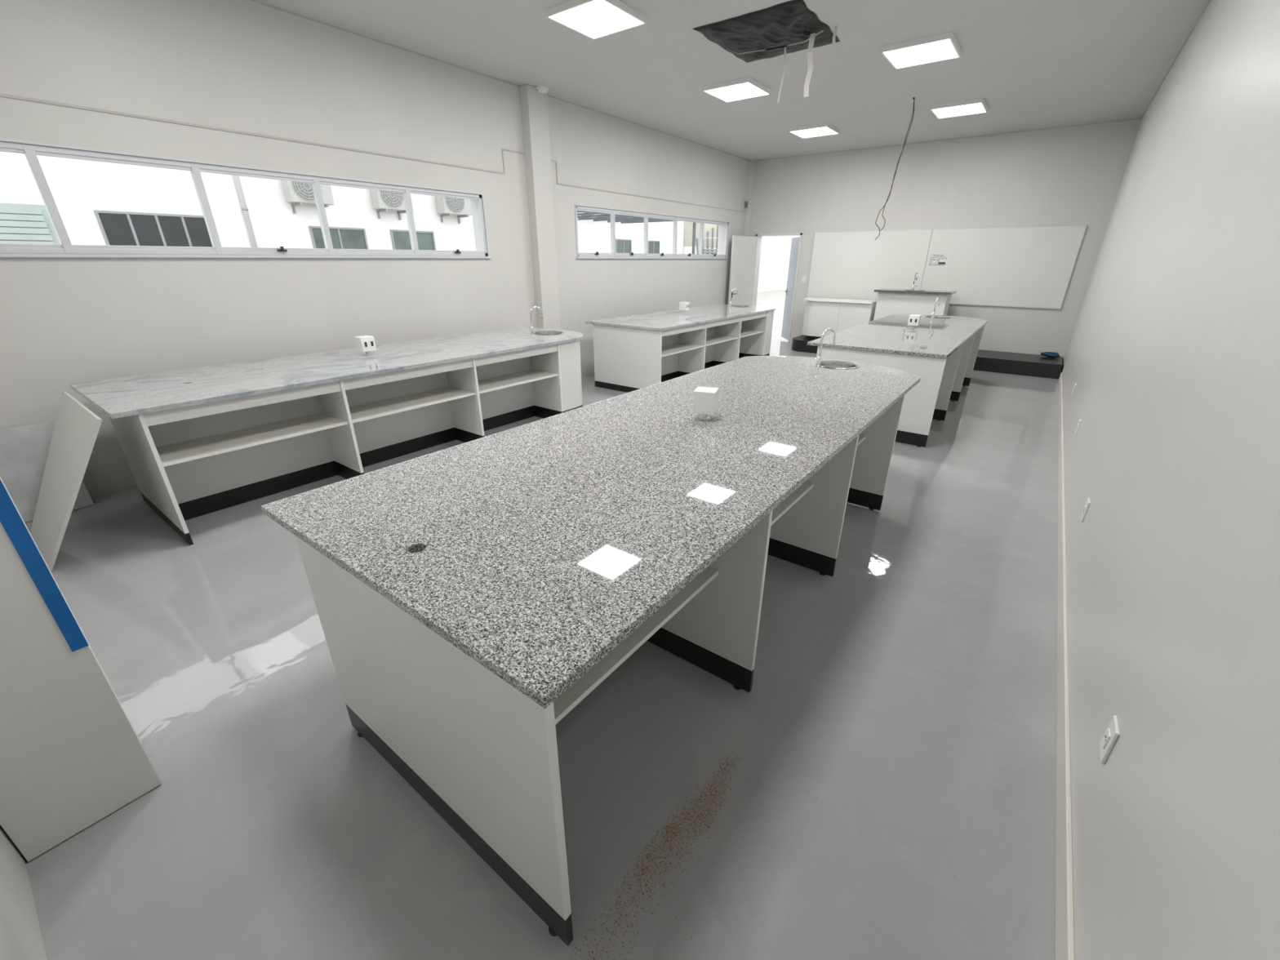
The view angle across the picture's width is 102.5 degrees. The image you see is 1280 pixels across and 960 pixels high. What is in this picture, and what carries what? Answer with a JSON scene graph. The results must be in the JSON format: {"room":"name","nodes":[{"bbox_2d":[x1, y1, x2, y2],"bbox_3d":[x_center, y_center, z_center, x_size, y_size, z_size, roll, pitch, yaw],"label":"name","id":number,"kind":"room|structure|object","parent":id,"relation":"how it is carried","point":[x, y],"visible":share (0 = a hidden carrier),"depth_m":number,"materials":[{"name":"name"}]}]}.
{"room":"laboratory","nodes":[
{"label":"laboratory","id":0,"kind":"room"},
{"bbox_2d":[0,825,47,959],"bbox_3d":[-2.294,-0.525,1.034,5.960,3.540,0.220,17,28,33],"label":"wall","id":1,"kind":"structure","parent":0,"point":[20,934],"depth_m":1.35,"materials":[{"name":"paint"}]},
{"bbox_2d":[0,0,749,497],"bbox_3d":[-1.247,-3.115,7.046,0.220,3.540,11.950,17,28,33],"label":"wall","id":2,"kind":"structure","parent":0,"point":[242,65],"depth_m":4.44,"materials":[{"name":"paint"}]},
{"bbox_2d":[0,141,487,256],"bbox_3d":[-3.167,-2.298,4.441,0.085,0.650,4.420,17,28,33],"label":"window","id":3,"kind":"structure","parent":2,"relation":"in","point":[30,152],"depth_m":4.10,"materials":[{"name":"white metal"}]},
{"bbox_2d":[0,137,491,257],"bbox_3d":[-3.143,-2.289,4.426,0.035,0.690,4.480,17,28,33],"label":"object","id":4,"kind":"structure","parent":2,"relation":"attached to","point":[8,140],"depth_m":4.08,"materials":[{"name":"white metal"}]},
{"bbox_2d":[0,93,745,212],"bbox_3d":[-1.198,-3.950,6.546,0.009,0.284,11.360,17,28,33],"label":"trim","id":5,"kind":"structure","parent":2,"relation":"attached to","point":[1,94],"depth_m":4.35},
{"bbox_2d":[520,84,560,329],"bbox_3d":[-1.260,-2.993,6.762,0.130,3.540,0.320,17,28,33],"label":"column","id":6,"kind":"structure","parent":2,"relation":"attached to","point":[534,104],"depth_m":6.48,"materials":[{"name":"paint"}]},
{"bbox_2d":[573,204,729,258],"bbox_3d":[0.456,-4.180,8.838,0.035,0.690,4.520,17,28,33],"label":"trim","id":7,"kind":"structure","parent":2,"relation":"attached to","point":[575,205],"depth_m":8.24,"materials":[{"name":"white metal"}]},
{"bbox_2d":[576,205,728,257],"bbox_3d":[0.432,-4.189,8.853,0.085,0.650,4.460,17,28,33],"label":"window","id":8,"kind":"structure","parent":2,"relation":"in","point":[612,212],"depth_m":8.49,"materials":[{"name":"white metal"}]},
{"bbox_2d":[744,201,749,208],"bbox_3d":[2.220,-5.716,10.679,0.085,0.110,0.068,17,28,33],"label":"junction box","id":9,"kind":"object","parent":2,"relation":"attached to","point":[746,203],"visible":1,"depth_m":10.65,"materials":[{"name":"paint"}]},
{"bbox_2d":[743,159,755,236],"bbox_3d":[2.284,-4.869,11.138,0.090,3.540,0.150,17,28,33],"label":"trim","id":10,"kind":"structure","parent":2,"relation":"attached to","point":[752,165],"depth_m":10.65,"materials":[{"name":"paint"}]},
{"bbox_2d":[24,340,1059,959],"bbox_3d":[1.219,-0.693,6.072,6.400,0.120,11.950,17,28,33],"label":"floor","id":11,"kind":"structure","parent":0,"point":[910,688],"depth_m":1.86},
{"bbox_2d":[0,421,93,522],"bbox_3d":[-4.293,-0.037,3.568,0.170,0.624,0.520,17,28,33],"label":"stone offcut","id":12,"kind":"object","parent":11,"relation":"on","point":[24,450],"visible":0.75,"depth_m":3.58,"materials":[{"name":"grey stone"}]},
{"bbox_2d":[30,391,102,571],"bbox_3d":[-3.563,0.002,3.165,1.080,0.876,0.451,17,28,33],"label":"board","id":13,"kind":"object","parent":11,"relation":"on","point":[77,428],"visible":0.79,"depth_m":3.12,"materials":[{"name":"white laminate"}]},
{"bbox_2d":[0,476,161,861],"bbox_3d":[-1.958,0.100,1.402,0.474,2.096,0.320,17,28,33],"label":"panel","id":14,"kind":"object","parent":11,"relation":"on","point":[72,756],"visible":1,"depth_m":1.53,"materials":[{"name":"white laminate"}]},
{"bbox_2d":[108,340,582,545],"bbox_3d":[-2.167,-0.717,4.847,1.080,0.872,3.860,17,28,33],"label":"base cabinet","id":15,"kind":"object","parent":11,"relation":"on","point":[186,463],"visible":0.85,"depth_m":4.08,"materials":[{"name":"white laminate"}]},
{"bbox_2d":[155,413,346,463],"bbox_3d":[-2.739,-0.312,3.645,0.420,0.018,1.108,17,28,33],"label":"shelf","id":16,"kind":"object","parent":15,"relation":"attached to","point":[209,444],"depth_m":3.59,"materials":[{"name":"laminate"}]},
{"bbox_2d":[68,328,582,418],"bbox_3d":[-2.178,-1.157,4.728,1.220,0.030,4.170,17,28,33],"label":"countertop","id":17,"kind":"structure","parent":15,"relation":"on","point":[133,395],"depth_m":3.89,"materials":[{"name":"grey stone"}]},
{"bbox_2d":[354,335,376,355],"bbox_3d":[-2.431,-1.190,4.560,0.124,0.162,0.120,17,28,33],"label":"box","id":18,"kind":"object","parent":17,"relation":"on","point":[366,344],"visible":1,"depth_m":4.52,"materials":[{"name":"white plastic"}]},
{"bbox_2d":[362,339,375,348],"bbox_3d":[-2.383,-1.195,4.519,0.004,0.068,0.100,17,28,33],"label":"socket","id":19,"kind":"object","parent":18,"relation":"attached to","point":[366,344],"depth_m":4.52,"materials":[{"name":"white plastic"}]},
{"bbox_2d":[528,306,542,334],"bbox_3d":[-1.188,-1.816,5.846,0.168,0.302,0.093,-3,24,-7],"label":"faucet","id":20,"kind":"object","parent":17,"relation":"on","point":[532,308],"visible":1,"depth_m":5.83,"materials":[{"name":"silver metal"}]},
{"bbox_2d":[528,326,534,334],"bbox_3d":[-1.249,-1.712,5.877,0.095,0.085,0.057,17,28,33],"label":"tap","id":21,"kind":"object","parent":20,"relation":"on","point":[531,327],"depth_m":5.85,"materials":[{"name":"silver metal"}]},
{"bbox_2d":[533,330,563,334],"bbox_3d":[-1.063,-1.649,6.008,0.340,0.147,0.340,17,28,33],"label":"sink","id":22,"kind":"object","parent":17,"relation":"in","point":[542,332],"visible":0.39,"depth_m":6.10,"materials":[{"name":"metal"}]},
{"bbox_2d":[349,386,474,420],"bbox_3d":[-2.049,-0.675,4.491,0.420,0.018,1.148,17,28,33],"label":"shelf","id":23,"kind":"object","parent":15,"relation":"attached to","point":[396,403],"depth_m":4.50,"materials":[{"name":"laminate"}]},
{"bbox_2d":[477,368,555,391],"bbox_3d":[-1.377,-1.028,5.314,0.420,0.018,1.048,17,28,33],"label":"shelf","id":24,"kind":"object","parent":15,"relation":"attached to","point":[489,383],"depth_m":5.37,"materials":[{"name":"laminate"}]},
{"bbox_2d":[294,395,904,946],"bbox_3d":[0.320,0.202,2.739,1.178,0.872,3.293,17,28,33],"label":"lab bench","id":25,"kind":"object","parent":11,"relation":"on","point":[482,753],"visible":0.56,"depth_m":1.58,"materials":[{"name":"white laminate"}]},
{"bbox_2d":[261,355,920,708],"bbox_3d":[0.479,-0.377,2.943,1.430,0.030,4.140,17,28,33],"label":"countertop","id":26,"kind":"structure","parent":25,"relation":"on","point":[542,545],"depth_m":1.81,"materials":[{"name":"grey stone"}]},
{"bbox_2d":[692,386,719,420],"bbox_3d":[0.353,-0.408,2.773,0.116,0.162,0.116,7,24,16],"label":"box","id":27,"kind":"object","parent":26,"relation":"on","point":[705,399],"visible":1,"depth_m":2.72,"materials":[{"name":"white plastic"}]},
{"bbox_2d":[812,328,835,368],"bbox_3d":[1.485,-1.057,4.109,0.168,0.302,0.093,0,23,-1],"label":"faucet","id":28,"kind":"object","parent":26,"relation":"on","point":[818,365],"visible":1,"depth_m":4.10,"materials":[{"name":"silver metal"}]},
{"bbox_2d":[812,355,821,368],"bbox_3d":[1.425,-0.956,4.148,0.092,0.085,0.064,17,28,33],"label":"tap","id":29,"kind":"object","parent":28,"relation":"on","point":[818,365],"depth_m":4.12,"materials":[{"name":"silver metal"}]},
{"bbox_2d":[814,360,858,368],"bbox_3d":[1.617,-0.884,4.258,0.340,0.147,0.340,17,28,33],"label":"sink","id":30,"kind":"object","parent":26,"relation":"in","point":[829,364],"visible":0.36,"depth_m":4.35,"materials":[{"name":"metal"}]},
{"bbox_2d":[553,566,717,717],"bbox_3d":[-0.164,0.496,1.791,0.389,0.020,1.075,17,28,33],"label":"shelf","id":31,"kind":"object","parent":25,"relation":"attached to","point":[581,688],"depth_m":1.67,"materials":[{"name":"laminate"}]},
{"bbox_2d":[771,481,813,520],"bbox_3d":[0.492,0.151,2.595,0.389,0.020,1.068,17,28,33],"label":"shelf","id":32,"kind":"object","parent":25,"relation":"attached to","point":[803,489],"depth_m":2.68,"materials":[{"name":"laminate"}]},
{"bbox_2d":[857,434,865,442],"bbox_3d":[1.140,-0.189,3.389,0.389,0.020,1.048,17,28,33],"label":"shelf","id":33,"kind":"object","parent":25,"relation":"attached to","point":[861,437],"depth_m":3.63,"materials":[{"name":"laminate"}]},
{"bbox_2d":[592,311,773,392],"bbox_3d":[0.911,-2.195,8.297,1.140,0.872,3.680,17,28,33],"label":"base cabinet","id":34,"kind":"object","parent":11,"relation":"on","point":[627,359],"visible":0.73,"depth_m":7.34,"materials":[{"name":"white laminate"}]},
{"bbox_2d":[585,304,775,330],"bbox_3d":[0.924,-2.648,8.209,1.280,0.030,3.910,17,28,33],"label":"countertop","id":35,"kind":"structure","parent":34,"relation":"on","point":[674,318],"depth_m":7.63,"materials":[{"name":"grey stone"}]},
{"bbox_2d":[679,302,689,312],"bbox_3d":[0.713,-2.762,8.230,0.124,0.162,0.120,17,28,33],"label":"box","id":36,"kind":"object","parent":35,"relation":"on","point":[683,306],"visible":1,"depth_m":8.18,"materials":[{"name":"white plastic"}]},
{"bbox_2d":[728,288,738,306],"bbox_3d":[1.697,-3.308,9.326,0.167,0.302,0.093,6,24,12],"label":"faucet","id":37,"kind":"object","parent":35,"relation":"on","point":[730,302],"visible":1,"depth_m":9.32,"materials":[{"name":"silver metal"}]},
{"bbox_2d":[733,305,750,306],"bbox_3d":[1.866,-3.122,9.446,0.340,0.147,0.340,17,28,33],"label":"sink","id":38,"kind":"object","parent":35,"relation":"in","point":[733,305],"visible":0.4,"depth_m":9.53,"materials":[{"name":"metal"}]},
{"bbox_2d":[661,342,702,355],"bbox_3d":[0.414,-1.810,7.142,0.420,0.018,1.098,17,28,33],"label":"shelf","id":39,"kind":"object","parent":34,"relation":"attached to","point":[668,348],"depth_m":7.28,"materials":[{"name":"laminate"}]},
{"bbox_2d":[706,334,736,344],"bbox_3d":[1.080,-2.160,7.958,0.420,0.018,1.078,17,28,33],"label":"shelf","id":40,"kind":"object","parent":34,"relation":"attached to","point":[710,339],"depth_m":8.11,"materials":[{"name":"laminate"}]},
{"bbox_2d":[740,328,764,336],"bbox_3d":[1.704,-2.488,8.723,0.420,0.018,0.958,17,28,33],"label":"shelf","id":41,"kind":"object","parent":34,"relation":"attached to","point":[744,332],"depth_m":8.85,"materials":[{"name":"laminate"}]},
{"bbox_2d":[569,732,817,959],"bbox_3d":[0.247,1.206,1.508,0.523,0.002,1.052,17,28,33],"label":"scattered grit","id":42,"kind":"object","parent":11,"relation":"on","point":[648,855],"visible":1,"depth_m":1.63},
{"bbox_2d":[816,325,984,447],"bbox_3d":[3.327,-1.381,6.432,1.188,0.872,3.336,17,28,33],"label":"lab bench","id":43,"kind":"object","parent":11,"relation":"on","point":[942,380],"visible":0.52,"depth_m":5.08,"materials":[{"name":"white laminate"}]},
{"bbox_2d":[807,314,987,358],"bbox_3d":[3.492,-1.917,6.536,1.300,0.030,4.050,17,28,33],"label":"countertop","id":44,"kind":"structure","parent":43,"relation":"on","point":[935,337],"depth_m":5.85,"materials":[{"name":"grey stone"}]},
{"bbox_2d":[907,314,921,328],"bbox_3d":[3.438,-1.983,6.447,0.120,0.162,0.124,17,28,33],"label":"box","id":45,"kind":"object","parent":44,"relation":"on","point":[913,320],"visible":1,"depth_m":6.40,"materials":[{"name":"white plastic"}]},
{"bbox_2d":[908,317,918,324],"bbox_3d":[3.402,-1.983,6.394,0.100,0.068,0.004,17,28,33],"label":"socket","id":46,"kind":"object","parent":45,"relation":"attached to","point":[911,320],"depth_m":6.40,"materials":[{"name":"white plastic"}]},
{"bbox_2d":[928,296,940,318],"bbox_3d":[4.391,-2.560,7.615,0.168,0.302,0.093,-7,24,-16],"label":"faucet","id":47,"kind":"object","parent":44,"relation":"on","point":[939,297],"visible":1,"depth_m":7.61,"materials":[{"name":"silver metal"}]},
{"bbox_2d":[928,311,934,318],"bbox_3d":[4.333,-2.452,7.639,0.097,0.085,0.052,17,28,33],"label":"tap","id":48,"kind":"object","parent":47,"relation":"on","point":[933,313],"depth_m":7.62,"materials":[{"name":"silver metal"}]},
{"bbox_2d":[925,315,951,318],"bbox_3d":[4.508,-2.403,7.803,0.340,0.147,0.340,17,28,33],"label":"sink","id":49,"kind":"object","parent":44,"relation":"in","point":[930,316],"visible":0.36,"depth_m":7.85,"materials":[{"name":"metal"}]},
{"bbox_2d":[791,334,1062,378],"bbox_3d":[5.005,-2.340,9.490,4.410,0.220,0.898,17,28,33],"label":"platform","id":50,"kind":"object","parent":11,"relation":"on","point":[998,362],"visible":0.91,"depth_m":8.39,"materials":[{"name":"black stone"}]},
{"bbox_2d":[802,297,876,340],"bbox_3d":[3.828,-3.117,10.038,1.350,0.765,0.560,17,28,33],"label":"lab bench","id":51,"kind":"object","parent":50,"relation":"on","point":[821,314],"depth_m":9.82,"materials":[{"name":"white laminate"}]},
{"bbox_2d":[804,297,876,303],"bbox_3d":[3.829,-3.454,9.892,1.350,0.030,0.560,17,28,33],"label":"countertop","id":52,"kind":"structure","parent":51,"relation":"on","point":[811,299],"depth_m":9.79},
{"bbox_2d":[873,288,956,319],"bbox_3d":[4.849,-2.897,9.265,1.220,0.980,0.590,17,28,33],"label":"bench","id":53,"kind":"object","parent":50,"relation":"on","point":[889,301],"visible":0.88,"depth_m":8.98,"materials":[{"name":"white laminate"}]},
{"bbox_2d":[911,271,917,289],"bbox_3d":[4.880,-3.533,9.122,0.094,0.302,0.167,17,28,33],"label":"faucet","id":54,"kind":"object","parent":53,"relation":"on","point":[913,286],"visible":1,"depth_m":9.17,"materials":[{"name":"silver metal"}]},
{"bbox_2d":[1040,351,1059,357],"bbox_3d":[6.771,-2.071,8.489,0.272,0.089,0.226,17,28,33],"label":"cloth","id":55,"kind":"object","parent":50,"relation":"on","point":[1050,354],"visible":1,"depth_m":8.42,"materials":[{"name":"blue fabric"}]},
{"bbox_2d":[255,0,1208,159],"bbox_3d":[1.231,-4.054,4.622,6.400,0.120,11.950,17,28,33],"label":"ceiling","id":56,"kind":"structure","parent":0,"point":[1035,64],"depth_m":5.17,"materials":[{"name":"paint"}]},
{"bbox_2d":[535,84,548,93],"bbox_3d":[-1.145,-4.577,6.030,0.150,0.050,0.150,17,28,33],"label":"smoke detector","id":57,"kind":"object","parent":56,"relation":"attached to","point":[540,88],"visible":1,"depth_m":5.99,"materials":[{"name":"white plastic"}]},
{"bbox_2d":[545,0,647,39],"bbox_3d":[-0.353,-3.790,4.206,0.590,0.045,0.590,17,28,33],"label":"ceiling light","id":58,"kind":"object","parent":56,"relation":"attached to","point":[594,20],"visible":1,"depth_m":4.16,"materials":[{"name":"white plastic"}]},
{"bbox_2d":[702,76,771,102],"bbox_3d":[1.140,-4.574,6.037,0.590,0.045,0.590,17,28,33],"label":"ceiling light","id":59,"kind":"object","parent":56,"relation":"attached to","point":[748,87],"visible":1,"depth_m":5.97,"materials":[{"name":"white plastic"}]},
{"bbox_2d":[705,82,767,101],"bbox_3d":[1.140,-4.562,6.042,0.554,0.010,0.554,17,28,33],"label":"diffuser","id":60,"kind":"object","parent":59,"relation":"attached to","point":[725,91],"depth_m":5.99,"materials":[{"name":"white plastic"}]},
{"bbox_2d":[692,0,839,62],"bbox_3d":[1.157,-3.931,4.609,0.978,0.085,1.061,17,28,33],"label":"ceiling opening","id":61,"kind":"object","parent":56,"relation":"attached to","point":[791,22],"depth_m":4.46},
{"bbox_2d":[777,47,786,102],"bbox_3d":[1.315,-3.736,4.747,0.046,0.410,0.013,17,28,33],"label":"tape strip","id":62,"kind":"object","parent":61,"relation":"hanging from","point":[784,60],"visible":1,"depth_m":4.74,"materials":[{"name":"white plastic"}]},
{"bbox_2d":[804,32,815,97],"bbox_3d":[1.486,-3.632,4.509,0.060,0.450,0.023,17,28,33],"label":"tape strip","id":63,"kind":"object","parent":61,"relation":"hanging from","point":[810,65],"visible":1,"depth_m":4.51,"materials":[{"name":"white plastic"}]},
{"bbox_2d":[788,122,839,138],"bbox_3d":[2.694,-5.391,7.941,0.590,0.045,0.590,17,28,33],"label":"ceiling light","id":64,"kind":"object","parent":56,"relation":"attached to","point":[823,129],"visible":1,"depth_m":7.86,"materials":[{"name":"white plastic"}]},
{"bbox_2d":[791,127,836,137],"bbox_3d":[2.694,-5.378,7.947,0.554,0.010,0.554,17,28,33],"label":"diffuser","id":65,"kind":"object","parent":64,"relation":"attached to","point":[802,132],"depth_m":7.91,"materials":[{"name":"white plastic"}]},
{"bbox_2d":[831,25,838,55],"bbox_3d":[1.675,-3.787,4.431,0.035,0.197,0.013,17,28,33],"label":"tape strip","id":66,"kind":"object","parent":56,"relation":"hanging from","point":[836,27],"visible":1,"depth_m":4.43,"materials":[{"name":"white plastic"}]},
{"bbox_2d":[874,97,915,239],"bbox_3d":[3.313,-4.021,6.725,0.239,1.594,0.070,17,28,33],"label":"cable","id":67,"kind":"object","parent":56,"relation":"hanging from","point":[913,98],"visible":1,"depth_m":6.67,"materials":[{"name":"plastic"}]},
{"bbox_2d":[880,31,961,69],"bbox_3d":[2.683,-4.077,4.897,0.590,0.045,0.590,17,28,33],"label":"ceiling light","id":68,"kind":"object","parent":56,"relation":"attached to","point":[943,46],"visible":1,"depth_m":4.83,"materials":[{"name":"white plastic"}]},
{"bbox_2d":[929,97,988,119],"bbox_3d":[4.194,-4.871,6.750,0.590,0.045,0.590,17,28,33],"label":"ceiling light","id":69,"kind":"object","parent":56,"relation":"attached to","point":[975,106],"visible":1,"depth_m":6.68,"materials":[{"name":"white plastic"}]},
{"bbox_2d":[932,102,985,118],"bbox_3d":[4.194,-4.859,6.755,0.554,0.010,0.554,17,28,33],"label":"diffuser","id":70,"kind":"object","parent":69,"relation":"attached to","point":[948,109],"depth_m":6.71,"materials":[{"name":"white plastic"}]},
{"bbox_2d":[750,119,1141,359],"bbox_3d":[4.743,-4.222,9.660,5.960,3.540,0.220,17,28,33],"label":"wall","id":71,"kind":"structure","parent":0,"point":[1070,175],"depth_m":8.71,"materials":[{"name":"paint"}]},
{"bbox_2d":[751,233,802,343],"bbox_3d":[2.935,-4.135,11.159,1.000,2.180,0.240,17,28,33],"label":"door frame","id":72,"kind":"structure","parent":71,"relation":"in","point":[759,237],"depth_m":11.07,"materials":[{"name":"paint"}]},
{"bbox_2d":[728,235,756,305],"bbox_3d":[2.171,-4.071,11.055,0.137,2.120,0.840,22,31,40],"label":"door","id":73,"kind":"structure","parent":72,"relation":"attached to","point":[743,247],"depth_m":10.86,"materials":[{"name":"paint"}]},
{"bbox_2d":[781,236,799,339],"bbox_3d":[3.371,-4.211,11.390,0.137,2.120,0.800,0,23,-1],"label":"door","id":74,"kind":"structure","parent":72,"relation":"attached to","point":[795,241],"depth_m":11.45,"materials":[{"name":"paint"}]},
{"bbox_2d":[801,275,806,282],"bbox_3d":[3.392,-4.157,10.633,0.080,0.120,0.012,17,28,33],"label":"light switch","id":75,"kind":"object","parent":71,"relation":"attached to","point":[803,280],"visible":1,"depth_m":10.63,"materials":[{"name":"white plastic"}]},
{"bbox_2d":[806,224,1086,309],"bbox_3d":[5.166,-3.859,9.297,4.230,1.233,0.033,17,28,33],"label":"whiteboard","id":76,"kind":"object","parent":71,"relation":"attached to","point":[1020,266],"visible":0.83,"depth_m":8.99,"materials":[{"name":"ceramic"}]},
{"bbox_2d":[926,253,950,267],"bbox_3d":[5.306,-3.905,9.144,0.320,0.230,0.003,17,28,33],"label":"paper notice","id":77,"kind":"object","parent":76,"relation":"attached to","point":[935,260],"visible":1,"depth_m":9.14,"materials":[{"name":"white paper"}]},
{"bbox_2d":[1059,0,1279,959],"bbox_3d":[3.697,-1.631,3.648,0.220,3.540,11.950,17,28,33],"label":"wall","id":78,"kind":"structure","parent":0,"point":[1171,357],"depth_m":1.50,"materials":[{"name":"paint"}]},
{"bbox_2d":[248,0,1210,160],"bbox_3d":[1.231,-3.994,4.648,5.960,0.010,11.510,17,28,33],"label":"trim","id":79,"kind":"structure","parent":78,"relation":"attached to","point":[254,1],"depth_m":5.77,"materials":[{"name":"white paint"}]},
{"bbox_2d":[1054,373,1075,959],"bbox_3d":[3.325,0.061,4.059,0.014,0.105,10.600,17,28,33],"label":"baseboard","id":80,"kind":"structure","parent":78,"relation":"attached to","point":[1064,922],"depth_m":1.83,"materials":[{"name":"paint"}]},
{"bbox_2d":[1071,383,1075,395],"bbox_3d":[4.526,-0.944,5.368,0.013,0.120,0.080,17,28,33],"label":"wall socket","id":81,"kind":"object","parent":78,"relation":"attached to","point":[1073,388],"visible":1,"depth_m":5.34,"materials":[{"name":"white plastic"}]},
{"bbox_2d":[1075,418,1080,435],"bbox_3d":[3.542,-0.427,4.162,0.013,0.120,0.080,17,28,33],"label":"wall socket","id":82,"kind":"object","parent":78,"relation":"attached to","point":[1079,421],"visible":1,"depth_m":4.14,"materials":[{"name":"white plastic"}]},
{"bbox_2d":[1080,497,1090,522],"bbox_3d":[2.450,0.165,2.831,0.013,0.120,0.080,17,28,33],"label":"wall socket","id":83,"kind":"object","parent":78,"relation":"attached to","point":[1087,503],"visible":1,"depth_m":2.81,"materials":[{"name":"white plastic"}]},
{"bbox_2d":[1099,715,1119,764],"bbox_3d":[1.347,0.745,1.478,0.013,0.120,0.080,17,28,33],"label":"wall socket","id":84,"kind":"object","parent":78,"relation":"attached to","point":[1112,734],"visible":1,"depth_m":1.46,"materials":[{"name":"white plastic"}]},
{"bbox_2d":[1102,728,1111,748],"bbox_3d":[1.343,0.744,1.481,0.004,0.048,0.036,17,28,33],"label":"socket","id":85,"kind":"object","parent":84,"relation":"attached to","point":[1106,740],"depth_m":1.47,"materials":[{"name":"white plastic"}]},
{"label":"outside","id":86,"kind":"structure","parent":0,"visible":0},
{"bbox_2d":[755,288,787,342],"bbox_3d":[6.492,-4.857,16.420,50.000,0.360,85.000,17,28,33],"label":"ground","id":87,"kind":"structure","parent":86,"point":[775,299],"depth_m":22.34,"materials":[{"name":"white concrete"}]},
{"bbox_2d":[0,151,799,292],"bbox_3d":[-2.916,-9.394,17.391,0.300,7.140,56.000,17,28,33],"label":"outdoor view","id":88,"kind":"structure","parent":87,"relation":"on","point":[77,188],"depth_m":10.91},
{"bbox_2d":[0,202,60,244],"bbox_3d":[-10.715,-3.733,8.196,0.050,1.300,2.150,17,28,33],"label":"louvered shutter","id":89,"kind":"object","parent":88,"relation":"attached to","point":[20,224],"visible":0.43,"depth_m":8.59,"materials":[{"name":"metal"}]},
{"bbox_2d":[93,209,212,246],"bbox_3d":[-9.222,-4.488,10.020,0.070,1.270,1.720,17,28,33],"label":"window","id":90,"kind":"structure","parent":88,"relation":"attached to","point":[117,228],"depth_m":9.80,"materials":[{"name":"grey glass"}]},
{"bbox_2d":[232,175,257,247],"bbox_3d":[-8.298,-6.199,10.573,0.116,6.640,0.116,17,28,33],"label":"drain pipe","id":91,"kind":"object","parent":88,"relation":"attached to","point":[244,208],"visible":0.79,"depth_m":10.78,"materials":[{"name":"white plastic"}]},
{"bbox_2d":[281,180,334,213],"bbox_3d":[-7.413,-6.414,11.458,0.460,0.860,0.880,17,28,33],"label":"air conditioner","id":92,"kind":"object","parent":88,"relation":"attached to","point":[297,193],"visible":0.49,"depth_m":11.25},
{"bbox_2d":[291,181,321,201],"bbox_3d":[-7.283,-6.427,11.238,0.015,0.595,0.596,17,28,33],"label":"fan grille","id":93,"kind":"object","parent":92,"relation":"attached to","point":[300,191],"depth_m":11.20,"materials":[{"name":"white plastic"}]},
{"bbox_2d":[308,226,368,248],"bbox_3d":[-7.213,-5.497,12.504,0.070,1.170,1.320,17,28,33],"label":"window","id":94,"kind":"structure","parent":88,"relation":"attached to","point":[341,237],"depth_m":12.41,"materials":[{"name":"grey glass"}]},
{"bbox_2d":[369,189,413,219],"bbox_3d":[-6.243,-7.029,12.892,0.460,0.860,0.880,17,28,33],"label":"air conditioner","id":95,"kind":"object","parent":88,"relation":"attached to","point":[384,201],"visible":0.58,"depth_m":12.68,"materials":[{"name":"white metal"}]},
{"bbox_2d":[380,190,403,208],"bbox_3d":[-6.113,-7.042,12.672,0.015,0.595,0.596,17,28,33],"label":"fan grille","id":96,"kind":"object","parent":95,"relation":"attached to","point":[388,199],"depth_m":12.70,"materials":[{"name":"white plastic"}]},
{"bbox_2d":[389,229,435,250],"bbox_3d":[-6.058,-6.104,13.919,0.070,1.170,1.270,17,28,33],"label":"window","id":97,"kind":"structure","parent":88,"relation":"attached to","point":[400,239],"depth_m":13.71,"materials":[{"name":"grey glass"}]},
{"bbox_2d":[435,195,471,223],"bbox_3d":[-5.163,-7.596,14.216,0.460,0.860,0.880,17,28,33],"label":"air conditioner","id":98,"kind":"object","parent":88,"relation":"attached to","point":[446,206],"visible":0.7,"depth_m":14.05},
{"bbox_2d":[445,196,464,213],"bbox_3d":[-5.033,-7.609,13.995,0.015,0.595,0.596,17,28,33],"label":"fan grille","id":99,"kind":"object","parent":98,"relation":"attached to","point":[453,205],"depth_m":14.03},
{"bbox_2d":[615,239,631,253],"bbox_3d":[-0.643,-8.986,20.540,0.070,1.150,1.020,17,28,33],"label":"window","id":100,"kind":"structure","parent":88,"relation":"attached to","point":[622,246],"depth_m":20.42,"materials":[{"name":"grey glass"}]},
{"bbox_2d":[648,240,660,253],"bbox_3d":[0.587,-9.632,22.047,0.070,1.150,0.920,17,28,33],"label":"window","id":101,"kind":"structure","parent":88,"relation":"attached to","point":[653,246],"depth_m":21.95,"materials":[{"name":"grey glass"}]},
{"bbox_2d":[577,210,696,253],"bbox_3d":[-0.772,-7.406,17.786,3.450,3.190,4.900,17,28,33],"label":"canopy","id":102,"kind":"object","parent":87,"relation":"on","point":[596,216],"visible":0.34,"depth_m":17.96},
{"bbox_2d":[683,221,719,254],"bbox_3d":[3.148,-10.540,24.022,1.520,4.049,3.849,17,28,33],"label":"annex","id":103,"kind":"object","parent":87,"relation":"on","point":[710,238],"visible":0.22,"depth_m":23.22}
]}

